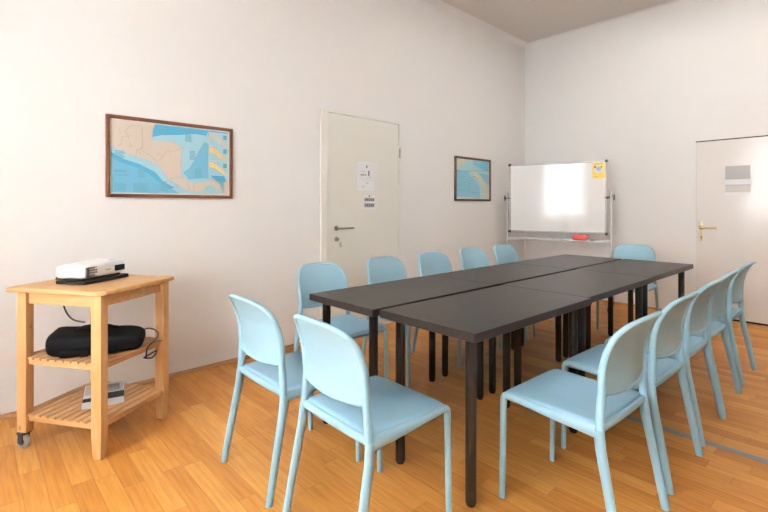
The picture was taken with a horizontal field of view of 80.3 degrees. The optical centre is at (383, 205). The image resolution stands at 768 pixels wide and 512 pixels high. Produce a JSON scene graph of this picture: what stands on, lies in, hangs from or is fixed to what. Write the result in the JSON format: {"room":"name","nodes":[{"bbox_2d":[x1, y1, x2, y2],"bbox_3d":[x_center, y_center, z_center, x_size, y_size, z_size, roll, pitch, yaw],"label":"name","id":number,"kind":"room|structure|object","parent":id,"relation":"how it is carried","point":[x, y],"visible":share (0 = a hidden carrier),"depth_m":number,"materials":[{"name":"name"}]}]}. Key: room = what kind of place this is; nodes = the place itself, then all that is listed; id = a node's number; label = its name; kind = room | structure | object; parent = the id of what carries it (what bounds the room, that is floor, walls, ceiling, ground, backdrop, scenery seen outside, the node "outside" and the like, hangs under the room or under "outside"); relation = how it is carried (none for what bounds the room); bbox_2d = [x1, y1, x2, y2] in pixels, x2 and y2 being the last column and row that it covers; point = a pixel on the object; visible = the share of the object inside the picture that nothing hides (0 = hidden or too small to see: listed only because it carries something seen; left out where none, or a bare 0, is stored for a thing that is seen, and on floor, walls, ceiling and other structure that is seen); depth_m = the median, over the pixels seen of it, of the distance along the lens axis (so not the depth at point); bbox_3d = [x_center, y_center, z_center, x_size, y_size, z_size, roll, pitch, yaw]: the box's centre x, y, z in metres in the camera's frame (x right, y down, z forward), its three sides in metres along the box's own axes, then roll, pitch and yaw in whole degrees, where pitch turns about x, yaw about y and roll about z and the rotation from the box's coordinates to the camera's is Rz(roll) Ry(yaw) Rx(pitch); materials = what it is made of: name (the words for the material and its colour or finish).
{"room":"meeting room","nodes":[
{"label":"meeting room","id":0,"kind":"room"},
{"bbox_2d":[0,0,526,414],"bbox_3d":[-0.630,-0.595,4.353,8.030,3.750,0.190,0,0,-44],"label":"wall","id":1,"kind":"structure","parent":0,"point":[264,71],"depth_m":3.68,"materials":[{"name":"paint"}]},
{"bbox_2d":[0,342,300,420],"bbox_3d":[-0.608,1.266,4.323,7.620,0.028,0.027,0,0,-44],"label":"baseboard","id":2,"kind":"structure","parent":1,"relation":"attached to","point":[188,371],"depth_m":3.47,"materials":[{"name":"brown wood"}]},
{"bbox_2d":[105,113,232,198],"bbox_3d":[-1.568,-0.345,3.409,0.902,0.568,0.024,0,0,-44],"label":"framed map","id":3,"kind":"object","parent":1,"relation":"attached to","point":[145,158],"visible":1,"depth_m":3.37},
{"bbox_2d":[320,109,400,323],"bbox_3d":[-0.209,0.173,4.704,1.088,2.213,0.119,0,0,-44],"label":"door","id":4,"kind":"structure","parent":1,"relation":"in","point":[363,234],"depth_m":4.63,"materials":[{"name":"beige paint"}]},
{"bbox_2d":[358,161,374,190],"bbox_3d":[-0.184,-0.307,4.723,0.235,0.295,0.001,0,0,-44],"label":"paper sheet","id":5,"kind":"object","parent":4,"relation":"attached to","point":[366,170],"visible":1,"depth_m":4.72,"materials":[{"name":"grey paper"}]},
{"bbox_2d":[364,195,374,208],"bbox_3d":[-0.152,-0.040,4.753,0.155,0.150,0.001,0,0,-44],"label":"paper notice","id":6,"kind":"object","parent":4,"relation":"attached to","point":[369,200],"visible":1,"depth_m":4.75,"materials":[{"name":"grey paper"}]},
{"bbox_2d":[454,156,490,200],"bbox_3d":[1.184,-0.351,6.023,0.797,0.570,0.024,0,0,-44],"label":"framed map","id":7,"kind":"object","parent":1,"relation":"attached to","point":[472,176],"visible":1,"depth_m":6.00},
{"bbox_2d":[0,301,767,511],"bbox_3d":[1.403,1.330,2.121,7.930,0.100,6.950,0,0,-42],"label":"floor","id":8,"kind":"structure","parent":0,"point":[173,463],"depth_m":2.33,"materials":[{"name":"brown wood"}]},
{"bbox_2d":[6,274,173,459],"bbox_3d":[-1.639,0.855,2.591,0.610,0.850,0.540,0,0,13],"label":"trolley","id":9,"kind":"object","parent":8,"relation":"on","point":[64,409],"visible":0.88,"depth_m":2.40,"materials":[{"name":"brown wood"}]},
{"bbox_2d":[56,273,127,284],"bbox_3d":[-1.681,0.419,2.636,0.198,0.020,0.320,0,0,12],"label":"laptop","id":10,"kind":"object","parent":9,"relation":"on","point":[68,281],"visible":0.77,"depth_m":2.53,"materials":[{"name":"black plastic"}]},
{"bbox_2d":[56,258,124,280],"bbox_3d":[-1.691,0.363,2.631,0.202,0.092,0.300,0,0,12],"label":"projector","id":11,"kind":"object","parent":10,"relation":"on","point":[91,268],"visible":1,"depth_m":2.53,"materials":[{"name":"white plastic"}]},
{"bbox_2d":[55,276,84,322],"bbox_3d":[-1.853,0.522,2.635,0.252,0.302,0.097,0,0,28],"label":"power cable","id":12,"kind":"object","parent":11,"relation":"hanging from","point":[56,278],"visible":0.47,"depth_m":2.66,"materials":[{"name":"black plastic"}]},
{"bbox_2d":[85,266,96,277],"bbox_3d":[-1.616,0.364,2.514,0.006,0.055,0.075,0,0,12],"label":"vent grille","id":13,"kind":"object","parent":11,"relation":"attached to","point":[90,271],"depth_m":2.51,"materials":[{"name":"white plastic"}]},
{"bbox_2d":[29,393,159,428],"bbox_3d":[-1.623,1.122,2.583,0.493,0.024,0.468,0,0,13],"label":"shelf","id":14,"kind":"object","parent":9,"relation":"attached to","point":[64,409],"depth_m":2.46,"materials":[{"name":"brown wood"}]},
{"bbox_2d":[29,343,159,369],"bbox_3d":[-1.623,0.823,2.583,0.493,0.024,0.468,0,0,13],"label":"shelf","id":15,"kind":"object","parent":9,"relation":"attached to","point":[40,357],"depth_m":2.39,"materials":[{"name":"brown wood"}]},
{"bbox_2d":[45,324,145,357],"bbox_3d":[-1.598,0.730,2.545,0.459,0.136,0.297,0,0,-22],"label":"laptop bag","id":16,"kind":"object","parent":9,"relation":"on","point":[67,341],"visible":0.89,"depth_m":2.46,"materials":[{"name":"black fabric"}]},
{"bbox_2d":[81,380,123,409],"bbox_3d":[-1.612,1.084,2.621,0.200,0.027,0.295,0,0,-30],"label":"brochure","id":17,"kind":"object","parent":9,"relation":"on","point":[115,389],"visible":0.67,"depth_m":2.60,"materials":[{"name":"white paper"}]},
{"bbox_2d":[143,328,158,358],"bbox_3d":[-1.365,0.803,2.658,0.114,0.154,0.175,0,0,-42],"label":"cable","id":18,"kind":"object","parent":9,"relation":"hanging from","point":[155,351],"visible":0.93,"depth_m":2.62,"materials":[{"name":"black plastic"}]},
{"bbox_2d":[221,294,360,507],"bbox_3d":[-0.469,0.849,2.270,0.551,0.868,0.491,0,0,-42],"label":"chair","id":19,"kind":"object","parent":8,"relation":"on","point":[261,338],"visible":0.78,"depth_m":2.10,"materials":[{"name":"blue plastic"}]},
{"bbox_2d":[293,262,387,378],"bbox_3d":[-0.320,0.849,3.152,0.491,0.868,0.551,0,0,-42],"label":"chair","id":20,"kind":"object","parent":8,"relation":"on","point":[316,277],"visible":0.57,"depth_m":3.21,"materials":[{"name":"blue plastic"}]},
{"bbox_2d":[282,314,451,511],"bbox_3d":[-0.074,0.849,1.860,0.551,0.868,0.491,0,0,-41],"label":"chair","id":21,"kind":"object","parent":8,"relation":"on","point":[376,411],"visible":1,"depth_m":1.75,"materials":[{"name":"blue plastic"}]},
{"bbox_2d":[309,275,495,451],"bbox_3d":[0.148,0.900,2.857,1.085,0.760,0.570,0,0,-43],"label":"table","id":22,"kind":"object","parent":8,"relation":"on","point":[368,300],"visible":0.65,"depth_m":2.70,"materials":[{"name":"black wood"}]},
{"bbox_2d":[362,256,448,386],"bbox_3d":[0.149,0.849,3.565,0.491,0.868,0.551,0,0,-43],"label":"chair","id":23,"kind":"object","parent":8,"relation":"on","point":[380,269],"visible":0.48,"depth_m":3.66,"materials":[{"name":"blue plastic"}]},
{"bbox_2d":[411,251,460,367],"bbox_3d":[0.582,0.849,3.952,0.491,0.868,0.551,0,0,-42],"label":"chair","id":24,"kind":"object","parent":8,"relation":"on","point":[431,262],"visible":0.43,"depth_m":4.07,"materials":[{"name":"blue plastic"}]},
{"bbox_2d":[380,285,591,507],"bbox_3d":[0.577,0.900,2.424,1.085,0.760,0.585,0,0,-42],"label":"table","id":25,"kind":"object","parent":8,"relation":"on","point":[473,317],"visible":0.88,"depth_m":2.24,"materials":[{"name":"black wood"}]},
{"bbox_2d":[454,247,527,350],"bbox_3d":[1.020,0.849,4.377,0.491,0.868,0.551,0,0,-41],"label":"chair","id":26,"kind":"object","parent":8,"relation":"on","point":[470,257],"visible":0.44,"depth_m":4.51,"materials":[{"name":"blue plastic"}]},
{"bbox_2d":[434,263,570,393],"bbox_3d":[0.950,0.900,3.591,1.085,0.760,0.570,0,0,-42],"label":"table","id":27,"kind":"object","parent":8,"relation":"on","point":[498,275],"visible":0.59,"depth_m":3.45,"materials":[{"name":"black wood"}]},
{"bbox_2d":[494,244,554,336],"bbox_3d":[1.449,0.849,4.782,0.491,0.868,0.551,0,0,-42],"label":"chair","id":28,"kind":"object","parent":8,"relation":"on","point":[504,253],"visible":0.36,"depth_m":4.93,"materials":[{"name":"blue plastic"}]},
{"bbox_2d":[504,159,614,311],"bbox_3d":[2.245,0.353,5.924,1.358,1.854,0.604,0,0,31],"label":"whiteboard","id":29,"kind":"object","parent":8,"relation":"on","point":[549,197],"visible":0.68,"depth_m":5.90,"materials":[{"name":"plastic"}]},
{"bbox_2d":[550,239,603,242],"bbox_3d":[2.441,0.439,5.756,0.627,0.018,0.066,0,0,31],"label":"tray","id":30,"kind":"object","parent":29,"relation":"on","point":[571,240],"depth_m":5.72,"materials":[{"name":"grey metal"}]},
{"bbox_2d":[573,235,586,239],"bbox_3d":[2.472,0.404,5.738,0.170,0.076,0.052,0,0,31],"label":"eraser","id":31,"kind":"object","parent":29,"relation":"on","point":[575,237],"visible":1,"depth_m":5.71,"materials":[{"name":"red plastic"}]},
{"bbox_2d":[592,163,604,177],"bbox_3d":[2.670,-0.440,5.662,0.142,0.190,0.002,0,0,31],"label":"postcard","id":32,"kind":"object","parent":29,"relation":"attached to","point":[598,169],"visible":1,"depth_m":5.66,"materials":[{"name":"yellow paper"}]},
{"bbox_2d":[511,254,620,357],"bbox_3d":[1.747,0.900,4.330,1.085,0.760,0.570,0,0,-42],"label":"table","id":33,"kind":"object","parent":8,"relation":"on","point":[566,261],"visible":0.48,"depth_m":4.19,"materials":[{"name":"black wood"}]},
{"bbox_2d":[502,269,652,386],"bbox_3d":[1.372,0.900,3.164,1.085,0.760,0.572,0,0,-42],"label":"table","id":34,"kind":"object","parent":8,"relation":"on","point":[596,285],"visible":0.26,"depth_m":3.00,"materials":[{"name":"black wood"}]},
{"bbox_2d":[499,311,669,511],"bbox_3d":[0.857,0.849,1.948,0.491,0.868,0.551,0,0,-41],"label":"chair","id":35,"kind":"object","parent":8,"relation":"on","point":[591,407],"visible":1,"depth_m":1.85,"materials":[{"name":"blue plastic"}]},
{"bbox_2d":[596,244,659,329],"bbox_3d":[2.554,0.849,4.758,0.491,0.868,0.551,0,0,44],"label":"chair","id":36,"kind":"object","parent":8,"relation":"on","point":[625,251],"visible":0.48,"depth_m":4.86,"materials":[{"name":"blue plastic"}]},
{"bbox_2d":[561,291,702,494],"bbox_3d":[1.288,0.849,2.359,0.491,0.868,0.551,0,0,-42],"label":"chair","id":37,"kind":"object","parent":8,"relation":"on","point":[666,338],"visible":0.77,"depth_m":2.20,"materials":[{"name":"blue plastic"}]},
{"bbox_2d":[578,259,692,353],"bbox_3d":[2.167,0.900,3.906,1.085,0.760,0.572,0,0,-42],"label":"table","id":38,"kind":"object","parent":8,"relation":"on","point":[658,270],"visible":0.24,"depth_m":3.79,"materials":[{"name":"black wood"}]},
{"bbox_2d":[604,278,725,446],"bbox_3d":[1.707,0.849,2.760,0.491,0.868,0.551,0,0,-42],"label":"chair","id":39,"kind":"object","parent":8,"relation":"on","point":[696,321],"visible":0.59,"depth_m":2.56,"materials":[{"name":"blue plastic"}]},
{"bbox_2d":[634,269,741,414],"bbox_3d":[2.094,0.849,3.130,0.491,0.868,0.551,0,0,-42],"label":"chair","id":40,"kind":"object","parent":8,"relation":"on","point":[717,308],"visible":0.5,"depth_m":2.99,"materials":[{"name":"blue plastic"}]},
{"bbox_2d":[625,415,767,463],"bbox_3d":[2.125,1.279,2.048,0.044,0.001,1.970,0,0,-42],"label":"tape","id":41,"kind":"object","parent":8,"relation":"on","point":[760,459],"visible":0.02,"depth_m":2.43,"materials":[{"name":"grey plastic"}]},
{"bbox_2d":[712,261,756,385],"bbox_3d":[2.561,0.849,3.574,0.491,0.868,0.551,0,0,-42],"label":"chair","id":42,"kind":"object","parent":8,"relation":"on","point":[735,290],"visible":0.59,"depth_m":3.35,"materials":[{"name":"blue plastic"}]},
{"bbox_2d":[441,0,672,42],"bbox_3d":[1.403,-2.520,2.121,7.930,0.100,6.950,0,0,-42],"label":"ceiling","id":43,"kind":"structure","parent":0,"point":[528,21],"depth_m":5.81,"materials":[{"name":"paint"}]},
{"bbox_2d":[525,0,767,324],"bbox_3d":[4.257,-0.595,4.719,0.150,3.750,6.950,0,0,-42],"label":"wall","id":44,"kind":"structure","parent":0,"point":[637,91],"depth_m":5.68,"materials":[{"name":"paint"}]},
{"bbox_2d":[599,300,661,310],"bbox_3d":[4.306,1.270,4.587,0.016,0.020,6.390,0,0,-42],"label":"baseboard","id":45,"kind":"structure","parent":44,"relation":"attached to","point":[599,300],"depth_m":5.90,"materials":[{"name":"brown wood"}]},
{"bbox_2d":[696,135,767,325],"bbox_3d":[3.956,0.262,4.947,0.110,2.032,0.968,0,0,-42],"label":"door","id":46,"kind":"structure","parent":44,"relation":"in","point":[732,230],"depth_m":5.04,"materials":[{"name":"white paint"}]},
{"bbox_2d":[725,165,750,194],"bbox_3d":[3.903,-0.282,5.022,0.001,0.325,0.235,0,0,-42],"label":"paper sign","id":47,"kind":"object","parent":46,"relation":"attached to","point":[737,178],"visible":1,"depth_m":5.02,"materials":[{"name":"grey paper"}]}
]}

